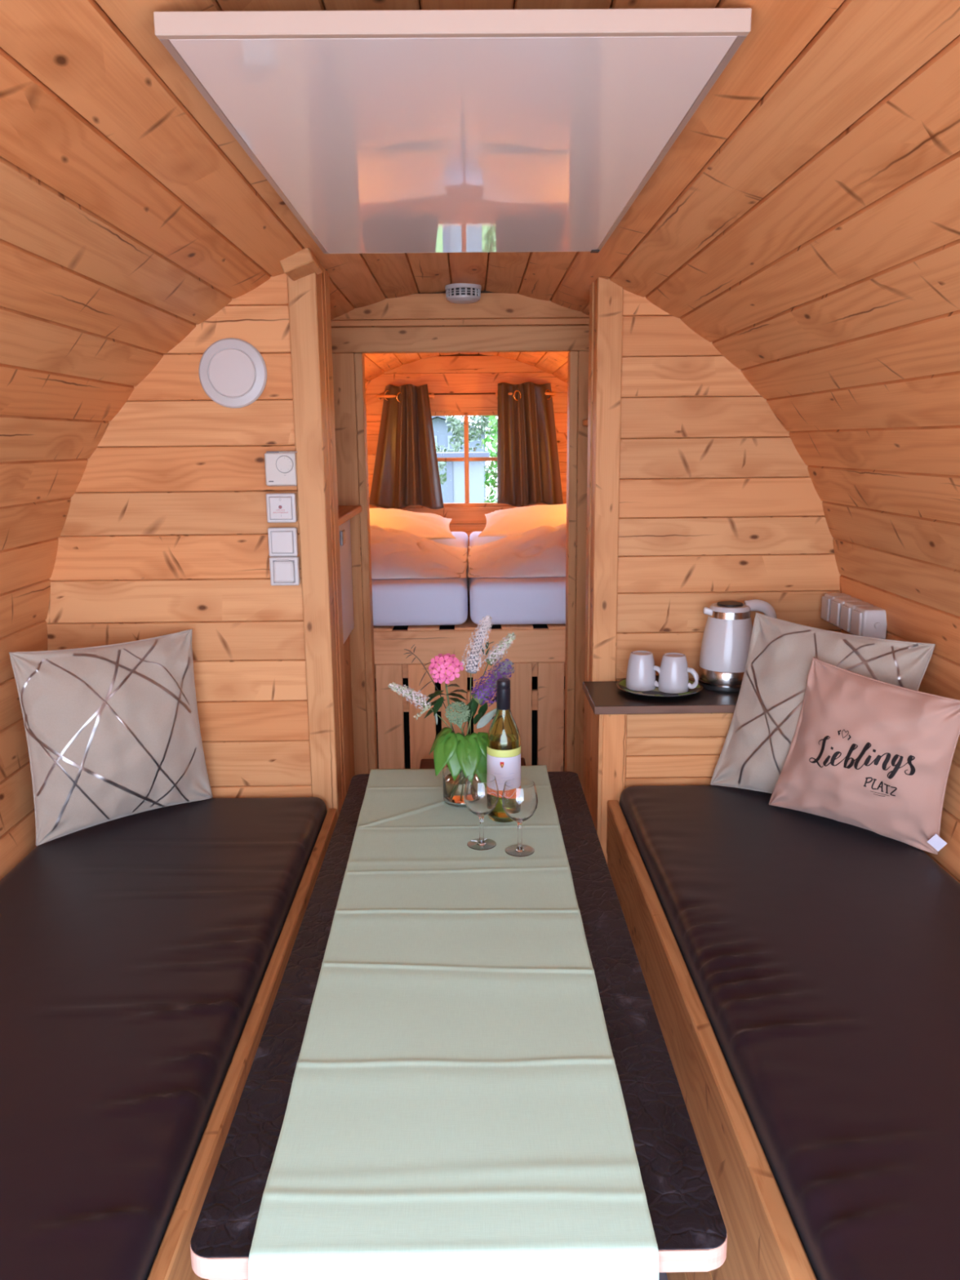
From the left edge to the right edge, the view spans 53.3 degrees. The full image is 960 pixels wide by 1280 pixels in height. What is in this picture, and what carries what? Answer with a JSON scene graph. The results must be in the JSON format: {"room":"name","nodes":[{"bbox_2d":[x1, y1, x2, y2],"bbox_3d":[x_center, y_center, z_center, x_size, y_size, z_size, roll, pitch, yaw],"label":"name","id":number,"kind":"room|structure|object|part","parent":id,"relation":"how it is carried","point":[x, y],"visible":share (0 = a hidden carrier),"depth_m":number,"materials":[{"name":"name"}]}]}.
{"room":"camping barrel cabin","nodes":[
{"label":"camping barrel cabin","id":0,"kind":"room"},
{"bbox_2d":[0,363,134,879],"bbox_3d":[-0.880,0.160,2.714,0.635,1.836,6.170,-1,12,0],"label":"wall","id":1,"kind":"structure","parent":0,"point":[51,423],"depth_m":2.22,"materials":[{"name":"brown wood"}]},
{"bbox_2d":[44,273,311,798],"bbox_3d":[-0.779,0.077,2.519,0.725,2.001,0.040,-1,12,0],"label":"wall","id":2,"kind":"structure","parent":0,"point":[164,531],"depth_m":2.44,"materials":[{"name":"brown wood"}]},
{"bbox_2d":[198,337,266,408],"bbox_3d":[-0.606,-0.653,2.341,0.166,0.166,0.016,-1,12,0],"label":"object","id":3,"kind":"object","parent":2,"relation":"attached to","point":[233,372],"visible":1,"depth_m":2.33,"materials":[{"name":"grey plastic"}]},
{"bbox_2d":[208,348,255,397],"bbox_3d":[-0.606,-0.652,2.335,0.114,0.114,0.005,-1,12,0],"label":"diffuser","id":4,"kind":"object","parent":3,"relation":"attached to","point":[232,371],"depth_m":2.33,"materials":[{"name":"grey plastic"}]},
{"bbox_2d":[264,450,297,486],"bbox_3d":[-0.493,-0.426,2.380,0.080,0.086,0.034,-1,12,0],"label":"thermostat","id":5,"kind":"object","parent":2,"relation":"attached to","point":[281,469],"visible":1,"depth_m":2.37,"materials":[{"name":"grey plastic"}]},
{"bbox_2d":[266,493,297,522],"bbox_3d":[-0.497,-0.332,2.399,0.073,0.073,0.036,-1,12,0],"label":"switch","id":6,"kind":"object","parent":2,"relation":"attached to","point":[281,507],"visible":1,"depth_m":2.38,"materials":[{"name":"grey plastic"}]},
{"bbox_2d":[267,527,298,556],"bbox_3d":[-0.497,-0.248,2.416,0.072,0.073,0.036,-1,12,0],"label":"light switch","id":7,"kind":"object","parent":2,"relation":"attached to","point":[282,541],"visible":1,"depth_m":2.40,"materials":[{"name":"grey plastic"}]},
{"bbox_2d":[269,556,300,585],"bbox_3d":[-0.496,-0.176,2.431,0.073,0.073,0.037,-1,12,0],"label":"light switch","id":8,"kind":"object","parent":2,"relation":"attached to","point":[284,571],"visible":1,"depth_m":2.42,"materials":[{"name":"grey plastic"}]},
{"bbox_2d":[279,248,323,280],"bbox_3d":[-0.420,-0.880,2.249,0.079,0.056,0.150,-1,12,0],"label":"trim","id":9,"kind":"structure","parent":2,"relation":"attached to","point":[304,263],"depth_m":2.18,"materials":[{"name":"brown wood"}]},
{"bbox_2d":[287,265,349,819],"bbox_3d":[-0.429,0.046,2.599,0.088,2.024,0.229,-1,12,0],"label":"wooden post","id":10,"kind":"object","parent":2,"relation":"attached to","point":[308,296],"depth_m":2.45,"materials":[{"name":"brown wood"}]},
{"bbox_2d":[330,287,589,327],"bbox_3d":[-0.052,-0.145,3.362,2.199,2.082,0.045,-1,12,0],"label":"wall","id":11,"kind":"structure","parent":0,"point":[420,309],"depth_m":3.15,"materials":[{"name":"brown wood"}]},
{"bbox_2d":[337,505,361,525],"bbox_3d":[-0.713,-0.380,2.939,0.635,0.022,0.605,-1,12,0],"label":"wall shelf","id":12,"kind":"object","parent":11,"relation":"attached to","point":[345,513],"visible":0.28,"depth_m":2.99,"materials":[{"name":"brown wood"}]},
{"bbox_2d":[331,324,589,788],"bbox_3d":[-0.051,-0.080,3.367,0.940,1.952,0.072,-1,12,0],"label":"trim","id":13,"kind":"structure","parent":11,"relation":"attached to","point":[348,344],"depth_m":3.23,"materials":[{"name":"brown wood"}]},
{"bbox_2d":[364,352,567,555],"bbox_3d":[-0.077,-0.610,5.614,2.200,2.082,0.045,-1,12,0],"label":"wall","id":14,"kind":"structure","parent":0,"point":[455,374],"depth_m":5.42,"materials":[{"name":"brown wood"}]},
{"bbox_2d":[376,393,434,399],"bbox_3d":[-0.416,-1.369,5.378,0.325,0.030,0.103,-1,12,0],"label":"curtain rod","id":15,"kind":"object","parent":14,"relation":"attached to","point":[379,396],"visible":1,"depth_m":5.33,"materials":[{"name":"brown wood"}]},
{"bbox_2d":[368,383,444,509],"bbox_3d":[-0.431,-1.083,5.383,0.434,0.689,0.097,2,12,11],"label":"curtain","id":16,"kind":"object","parent":15,"relation":"hanging from","point":[406,473],"visible":1,"depth_m":5.38,"materials":[{"name":"brown fabric"}]},
{"bbox_2d":[399,394,537,524],"bbox_3d":[-0.076,-1.039,5.518,0.810,0.730,0.061,-1,12,0],"label":"window","id":17,"kind":"structure","parent":14,"relation":"in","point":[468,488],"depth_m":5.51,"materials":[{"name":"brown wood"}]},
{"bbox_3d":[-0.428,-1.030,5.492,0.105,0.538,0.015,-1,12,0],"label":"architrave","id":18,"kind":"part","parent":17,"relation":"part of","materials":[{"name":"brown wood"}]},
{"bbox_3d":[-0.222,-1.167,5.497,0.261,0.235,0.004,-1,12,0],"label":"pane","id":19,"kind":"part","parent":17,"relation":"part of","materials":[{"name":"clear glass"}]},
{"bbox_3d":[-0.219,-0.914,5.550,0.261,0.240,0.004,-1,12,0],"label":"pane","id":20,"kind":"part","parent":17,"relation":"part of","materials":[{"name":"clear glass"}]},
{"bbox_3d":[-0.073,-0.723,5.560,0.810,0.095,0.015,-1,12,0],"label":"architrave","id":21,"kind":"part","parent":17,"relation":"part of","materials":[{"name":"brown wood"}]},
{"bbox_3d":[-0.079,-1.345,5.431,0.810,0.095,0.015,-1,12,0],"label":"architrave","id":22,"kind":"part","parent":17,"relation":"part of","materials":[{"name":"brown wood"}]},
{"bbox_3d":[-0.079,-1.297,5.473,0.610,0.026,0.045,-1,12,0],"label":"frame rail","id":23,"kind":"part","parent":17,"relation":"part of","materials":[{"name":"brown wood"}]},
{"bbox_3d":[-0.074,-0.785,5.579,0.610,0.028,0.045,-1,12,0],"label":"frame rail","id":24,"kind":"part","parent":17,"relation":"part of","materials":[{"name":"brown wood"}]},
{"bbox_3d":[0.069,-0.918,5.552,0.263,0.240,0.004,-1,12,0],"label":"pane","id":25,"kind":"part","parent":17,"relation":"part of","materials":[{"name":"clear glass"}]},
{"bbox_3d":[0.066,-1.171,5.500,0.263,0.235,0.004,-1,12,0],"label":"pane","id":26,"kind":"part","parent":17,"relation":"part of","materials":[{"name":"clear glass"}]},
{"bbox_2d":[495,391,555,397],"bbox_3d":[0.254,-1.384,5.382,0.335,0.030,0.103,-1,12,0],"label":"curtain rod","id":27,"kind":"object","parent":14,"relation":"attached to","point":[553,393],"visible":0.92,"depth_m":5.33,"materials":[{"name":"brown wood"}]},
{"bbox_2d":[497,382,563,506],"bbox_3d":[0.296,-1.095,5.378,0.396,0.687,0.114,-4,12,-16],"label":"curtain","id":28,"kind":"object","parent":27,"relation":"hanging from","point":[528,469],"visible":0.98,"depth_m":5.37,"materials":[{"name":"brown fabric"}]},
{"bbox_2d":[0,0,959,386],"bbox_3d":[-0.053,-0.877,2.509,1.633,0.416,6.170,-1,12,0],"label":"ceiling","id":29,"kind":"structure","parent":0,"point":[810,200],"depth_m":1.43,"materials":[{"name":"brown wood"}]},
{"bbox_2d":[153,8,751,253],"bbox_3d":[-0.034,-0.755,1.560,0.617,0.025,1.169,-1,12,0],"label":"panel","id":30,"kind":"object","parent":29,"relation":"attached to","point":[493,130],"visible":1,"depth_m":1.22,"materials":[{"name":"beige plastic"}]},
{"bbox_3d":[-0.337,-0.754,1.560,0.010,0.022,1.151,-1,12,0],"label":"frame","id":31,"kind":"part","parent":30,"relation":"part of","materials":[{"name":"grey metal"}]},
{"bbox_3d":[-0.027,-0.640,0.993,0.617,0.022,0.012,-1,12,0],"label":"frame","id":32,"kind":"part","parent":30,"relation":"part of","materials":[{"name":"beige plastic"}]},
{"bbox_3d":[-0.040,-0.874,2.129,0.617,0.022,0.004,-1,12,0],"label":"frame","id":33,"kind":"part","parent":30,"relation":"part of","materials":[{"name":"beige plastic"}]},
{"bbox_3d":[0.270,-0.761,1.565,0.010,0.022,1.151,-1,12,0],"label":"frame","id":34,"kind":"part","parent":30,"relation":"part of","materials":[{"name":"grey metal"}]},
{"bbox_2d":[444,283,481,303],"bbox_3d":[-0.053,-1.104,3.054,0.116,0.050,0.116,-1,12,0],"label":"smoke detector","id":35,"kind":"object","parent":29,"relation":"attached to","point":[456,293],"visible":1,"depth_m":3.02,"materials":[{"name":"grey plastic"}]},
{"bbox_2d":[445,287,480,297],"bbox_3d":[-0.053,-1.106,3.054,0.110,0.022,0.110,-1,12,0],"label":"vent","id":36,"kind":"object","parent":35,"relation":"attached to","point":[451,292],"depth_m":3.01,"materials":[{"name":"grey plastic"}]},
{"bbox_2d":[658,1272,667,1279],"bbox_3d":[-0.034,1.033,2.904,1.040,0.040,6.170,-1,12,0],"label":"floor","id":37,"kind":"structure","parent":0,"point":[662,1276],"depth_m":1.84,"materials":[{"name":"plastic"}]},
{"bbox_2d":[146,808,337,1279],"bbox_3d":[-0.688,0.986,1.495,0.641,0.610,2.304,-1,12,0],"label":"bench","id":38,"kind":"object","parent":37,"relation":"on","point":[172,1261],"visible":0.15,"depth_m":1.44,"materials":[{"name":"brown wood"}]},
{"bbox_2d":[0,796,327,1279],"bbox_3d":[-0.720,0.691,1.443,0.645,0.117,2.282,-1,12,0],"label":"bench cushion","id":39,"kind":"object","parent":38,"relation":"on","point":[136,950],"visible":0.88,"depth_m":1.59,"materials":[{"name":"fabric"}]},
{"bbox_2d":[8,628,213,845],"bbox_3d":[-0.872,0.225,2.330,0.445,0.455,0.146,-11,16,-42],"label":"pillow","id":40,"kind":"object","parent":39,"relation":"on","point":[113,731],"visible":1,"depth_m":2.26,"materials":[{"name":"beige fabric"}]},
{"bbox_2d":[343,635,355,784],"bbox_3d":[-0.719,0.477,3.146,0.548,0.924,0.545,-1,12,0],"label":"base cabinet","id":41,"kind":"object","parent":37,"relation":"on","point":[347,644],"visible":0.04,"depth_m":3.28,"materials":[{"name":"brown wood"}]},
{"bbox_2d":[338,519,354,643],"bbox_3d":[-0.688,-0.177,3.051,0.523,0.387,0.462,-1,12,0],"label":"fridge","id":42,"kind":"object","parent":41,"relation":"on","point":[344,528],"visible":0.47,"depth_m":3.13,"materials":[{"name":"brown wood"}]},
{"bbox_2d":[190,771,727,1279],"bbox_3d":[-0.027,0.858,1.820,0.580,0.740,1.502,-1,12,0],"label":"table","id":43,"kind":"object","parent":37,"relation":"on","point":[690,1230],"visible":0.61,"depth_m":1.28,"materials":[{"name":"black wood"}]},
{"bbox_2d":[248,764,658,1279],"bbox_3d":[-0.046,0.575,1.768,0.460,0.183,1.539,-1,12,0],"label":"table runner","id":44,"kind":"object","parent":43,"relation":"on","point":[455,1109],"visible":0.88,"depth_m":1.28,"materials":[{"name":"green fabric"}]},
{"bbox_2d":[442,764,466,807],"bbox_3d":[-0.042,0.331,2.263,0.093,0.108,0.093,-1,12,0],"label":"vase","id":45,"kind":"object","parent":44,"relation":"on","point":[453,790],"visible":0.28,"depth_m":2.23,"materials":[{"name":"clear glass"}]},
{"bbox_2d":[388,682,453,732],"bbox_3d":[-0.117,0.235,2.223,0.186,0.291,0.040,-3,12,-10],"label":"white buddleia","id":46,"kind":"object","parent":45,"relation":"in","point":[411,694],"visible":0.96,"depth_m":2.19,"materials":[{"name":"white plant"}]},
{"bbox_3d":[-0.113,0.239,2.218,0.182,0.284,0.038,-4,12,-15],"label":"stem","id":47,"kind":"part","parent":46,"relation":"part of","materials":[{"name":"green plant"}]},
{"bbox_2d":[403,646,454,732],"bbox_3d":[-0.097,0.190,2.244,0.153,0.370,0.034,1,12,10],"label":"sprig","id":48,"kind":"object","parent":45,"relation":"in","point":[412,646],"visible":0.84,"depth_m":2.22,"materials":[{"name":"green plant"}]},
{"bbox_2d":[424,653,467,732],"bbox_3d":[-0.075,0.205,2.226,0.110,0.348,0.058,-1,12,0],"label":"phlox","id":49,"kind":"object","parent":45,"relation":"in","point":[437,704],"visible":0.91,"depth_m":2.19,"materials":[{"name":"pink plant"}]},
{"bbox_3d":[-0.050,0.229,2.247,0.063,0.291,0.012,-4,12,-16],"label":"stem","id":50,"kind":"part","parent":49,"relation":"part of","materials":[{"name":"green plant"}]},
{"bbox_2d":[429,701,488,780],"bbox_3d":[-0.034,0.262,2.196,0.182,0.248,0.092,3,12,19],"label":"greens","id":51,"kind":"object","parent":45,"relation":"in","point":[467,753],"visible":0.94,"depth_m":2.18,"materials":[{"name":"green plant"}]},
{"bbox_2d":[461,615,493,734],"bbox_3d":[-0.018,0.157,2.226,0.100,0.441,0.060,-1,12,0],"label":"white buddleia","id":52,"kind":"object","parent":45,"relation":"in","point":[472,667],"visible":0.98,"depth_m":2.18,"materials":[{"name":"white plant"}]},
{"bbox_3d":[-0.022,0.160,2.223,0.091,0.435,0.015,-1,12,-3],"label":"stem","id":53,"kind":"part","parent":52,"relation":"part of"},
{"bbox_2d":[461,657,514,734],"bbox_3d":[0.008,0.209,2.216,0.146,0.343,0.072,1,12,8],"label":"purple buddleia","id":54,"kind":"object","parent":45,"relation":"in","point":[481,695],"visible":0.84,"depth_m":2.18,"materials":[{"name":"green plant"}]},
{"bbox_3d":[-0.001,0.212,2.224,0.134,0.333,0.036,3,12,18],"label":"stem","id":55,"kind":"part","parent":54,"relation":"part of","materials":[{"name":"green plant"}]},
{"bbox_2d":[461,631,515,733],"bbox_3d":[0.015,0.177,2.245,0.142,0.393,0.044,-4,12,-16],"label":"flower","id":56,"kind":"object","parent":45,"relation":"in","point":[492,656],"visible":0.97,"depth_m":2.21,"materials":[{"name":"white plant"}]},
{"bbox_3d":[0.012,0.180,2.240,0.140,0.389,0.026,-2,12,-5],"label":"stem","id":57,"kind":"part","parent":56,"relation":"part of","materials":[{"name":"green plant"}]},
{"bbox_2d":[463,773,498,850],"bbox_3d":[0.003,0.360,2.012,0.074,0.148,0.074,-1,12,0],"label":"wine glass","id":58,"kind":"object","parent":44,"relation":"on","point":[481,790],"visible":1,"depth_m":1.98,"materials":[{"name":"clear glass"}]},
{"bbox_2d":[486,678,520,822],"bbox_3d":[0.053,0.245,2.143,0.076,0.322,0.077,-1,12,0],"label":"wine bottle","id":59,"kind":"object","parent":44,"relation":"on","point":[504,740],"visible":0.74,"depth_m":2.11,"materials":[{"name":"green glass"}]},
{"bbox_2d":[502,777,537,857],"bbox_3d":[0.082,0.367,1.978,0.074,0.148,0.074,-1,12,0],"label":"wine glass","id":60,"kind":"object","parent":44,"relation":"on","point":[519,795],"visible":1,"depth_m":1.95,"materials":[{"name":"clear glass"}]},
{"bbox_2d":[373,560,565,771],"bbox_3d":[-0.051,0.197,4.519,1.814,0.919,2.068,-1,12,0],"label":"bed","id":61,"kind":"object","parent":37,"relation":"on","point":[537,651],"visible":0.25,"depth_m":3.46,"materials":[{"name":"brown wood"}]},
{"bbox_2d":[371,531,468,626],"bbox_3d":[-0.551,-0.325,4.397,0.997,0.158,2.048,-1,12,0],"label":"mattress","id":62,"kind":"object","parent":61,"relation":"on","point":[417,601],"visible":0.16,"depth_m":3.40,"materials":[{"name":"white fabric"}]},
{"bbox_2d":[368,507,456,539],"bbox_3d":[-0.526,-0.599,4.884,0.814,0.137,0.624,-1,12,0],"label":"bed pillow","id":63,"kind":"object","parent":62,"relation":"on","point":[424,525],"visible":0.48,"depth_m":4.73,"materials":[{"name":"white fabric"}]},
{"bbox_2d":[369,524,467,578],"bbox_3d":[-0.523,-0.398,3.982,0.942,0.147,1.039,-1,12,0],"label":"duvet","id":64,"kind":"object","parent":62,"relation":"on","point":[395,553],"visible":0.43,"depth_m":3.71,"materials":[{"name":"white fabric"}]},
{"bbox_3d":[-0.037,0.022,3.442,0.745,0.121,0.030,-1,12,0],"label":"rail","id":65,"kind":"part","parent":61,"relation":"part of","materials":[{"name":"brown wood"}]},
{"bbox_3d":[-0.050,0.107,3.480,1.800,0.057,0.021,-1,12,0],"label":"cross rail","id":66,"kind":"part","parent":61,"relation":"part of","materials":[{"name":"brown wood"}]},
{"bbox_3d":[-0.049,0.222,3.503,1.800,0.075,0.021,-1,12,0],"label":"cross rail","id":67,"kind":"part","parent":61,"relation":"part of","materials":[{"name":"brown wood"}]},
{"bbox_2d":[469,531,565,624],"bbox_3d":[0.437,-0.337,4.406,0.973,0.158,2.046,-1,12,0],"label":"mattress","id":68,"kind":"object","parent":61,"relation":"on","point":[507,600],"visible":0.2,"depth_m":3.41,"materials":[{"name":"white fabric"}]},
{"bbox_2d":[467,523,566,577],"bbox_3d":[0.420,-0.414,4.016,0.948,0.148,1.100,-1,12,0],"label":"duvet","id":69,"kind":"object","parent":68,"relation":"on","point":[540,551],"visible":0.38,"depth_m":3.70,"materials":[{"name":"white fabric"}]},
{"bbox_2d":[478,503,566,537],"bbox_3d":[0.409,-0.624,4.920,0.843,0.142,0.564,-1,12,0],"label":"bed pillow","id":70,"kind":"object","parent":68,"relation":"on","point":[514,522],"visible":0.45,"depth_m":4.77,"materials":[{"name":"white fabric"}]},
{"bbox_2d":[419,757,525,768],"bbox_3d":[-0.022,0.671,3.381,0.370,0.475,0.170,-1,12,0],"label":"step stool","id":71,"kind":"object","parent":37,"relation":"on","point":[424,763],"visible":0.13,"depth_m":3.36,"materials":[{"name":"brown wood"}]},
{"bbox_2d":[582,680,739,863],"bbox_3d":[0.669,0.584,2.712,0.738,0.903,0.269,-1,12,0],"label":"base cabinet","id":72,"kind":"object","parent":37,"relation":"on","point":[633,740],"visible":0.28,"depth_m":2.53,"materials":[{"name":"brown wood"}]},
{"bbox_3d":[0.321,0.622,2.601,0.010,0.879,0.020,-1,12,0],"label":"corner post","id":73,"kind":"part","parent":72,"relation":"part of","materials":[{"name":"brown wood"}]},
{"bbox_3d":[0.357,0.622,2.602,0.063,0.879,0.020,-1,12,0],"label":"corner post","id":74,"kind":"part","parent":72,"relation":"part of","materials":[{"name":"brown wood"}]},
{"bbox_2d":[582,680,739,714],"bbox_3d":[0.661,0.153,2.622,0.730,0.022,0.268,-1,12,0],"label":"countertop","id":75,"kind":"structure","parent":72,"relation":"on","point":[603,697],"depth_m":2.52,"materials":[{"name":"black laminate"}]},
{"bbox_2d":[616,675,702,697],"bbox_3d":[0.494,0.132,2.637,0.235,0.014,0.235,-1,12,0],"label":"plate","id":76,"kind":"object","parent":75,"relation":"on","point":[621,684],"visible":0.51,"depth_m":2.60,"materials":[{"name":"ceramic"}]},
{"bbox_2d":[626,650,660,691],"bbox_3d":[0.454,0.083,2.642,0.101,0.098,0.082,-1,12,0],"label":"mug","id":77,"kind":"object","parent":76,"relation":"on","point":[642,668],"visible":0.99,"depth_m":2.61,"materials":[{"name":"grey ceramic"}]},
{"bbox_3d":[0.490,0.100,2.618,0.033,0.059,0.013,7,14,31],"label":"handle","id":78,"kind":"part","parent":77,"relation":"part of","materials":[{"name":"grey ceramic"}]},
{"bbox_2d":[657,652,698,693],"bbox_3d":[0.540,0.088,2.613,0.104,0.098,0.082,-1,12,0],"label":"mug","id":79,"kind":"object","parent":76,"relation":"on","point":[673,677],"visible":1,"depth_m":2.58,"materials":[{"name":"grey ceramic"}]},
{"bbox_3d":[0.577,0.104,2.594,0.032,0.059,0.013,6,13,29],"label":"handle","id":80,"kind":"part","parent":79,"relation":"part of","materials":[{"name":"grey ceramic"}]},
{"bbox_2d":[697,599,777,692],"bbox_3d":[0.711,0.010,2.654,0.200,0.242,0.158,5,13,24],"label":"kettle","id":81,"kind":"object","parent":75,"relation":"on","point":[728,628],"visible":0.73,"depth_m":2.61,"materials":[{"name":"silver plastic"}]},
{"bbox_3d":[0.629,-0.080,2.637,0.024,0.023,0.028,-1,12,0],"label":"spout","id":82,"kind":"part","parent":81,"relation":"part of","materials":[{"name":"grey plastic"}]},
{"bbox_3d":[0.690,-0.091,2.642,0.111,0.014,0.111,-1,12,0],"label":"lid","id":83,"kind":"part","parent":81,"relation":"part of","materials":[{"name":"grey plastic"}]},
{"bbox_3d":[0.782,-0.023,2.666,0.095,0.182,0.032,-2,12,-7],"label":"handle","id":84,"kind":"part","parent":81,"relation":"part of","materials":[{"name":"grey plastic"}]},
{"bbox_2d":[606,800,816,1279],"bbox_3d":[0.663,0.962,1.496,0.617,0.630,2.286,-1,12,0],"label":"bench","id":85,"kind":"object","parent":37,"relation":"on","point":[764,1242],"visible":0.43,"depth_m":1.49,"materials":[{"name":"brown wood"}]},
{"bbox_2d":[619,785,959,1279],"bbox_3d":[0.691,0.655,1.441,0.616,0.121,2.262,-1,12,0],"label":"bench cushion","id":86,"kind":"object","parent":85,"relation":"on","point":[820,954],"visible":0.87,"depth_m":1.55,"materials":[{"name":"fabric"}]},
{"bbox_2d":[710,612,935,793],"bbox_3d":[0.820,0.184,2.335,0.508,0.454,0.140,9,15,40],"label":"pillow","id":87,"kind":"object","parent":86,"relation":"on","point":[757,743],"visible":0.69,"depth_m":2.35,"materials":[{"name":"beige fabric"}]},
{"bbox_2d":[768,657,959,854],"bbox_3d":[0.852,0.260,2.146,0.121,0.385,0.464,-10,15,-38],"label":"pillow","id":88,"kind":"object","parent":86,"relation":"on","point":[873,755],"visible":1,"depth_m":2.09,"materials":[{"name":"pink fabric"}]},
{"bbox_2d":[615,289,841,680],"bbox_3d":[0.705,0.014,2.768,0.700,1.995,0.040,-1,12,0],"label":"wall","id":89,"kind":"structure","parent":0,"point":[718,502],"depth_m":2.67,"materials":[{"name":"brown wood"}]},
{"bbox_2d":[582,277,623,799],"bbox_3d":[0.353,-0.001,2.802,0.072,2.017,0.149,-1,12,0],"label":"wooden post","id":90,"kind":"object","parent":89,"relation":"attached to","point":[606,296],"depth_m":2.65,"materials":[{"name":"brown wood"}]},
{"bbox_2d":[741,310,959,883],"bbox_3d":[0.794,0.140,2.728,0.635,1.836,6.170,-1,12,0],"label":"wall","id":91,"kind":"structure","parent":0,"point":[873,419],"depth_m":2.11,"materials":[{"name":"brown wood"}]},
{"bbox_2d":[821,592,886,639],"bbox_3d":[0.999,-0.066,2.565,0.070,0.078,0.291,-1,12,0],"label":"power strip","id":92,"kind":"object","parent":91,"relation":"attached to","point":[855,616],"visible":0.98,"depth_m":2.50,"materials":[{"name":"grey plastic"}]}
]}

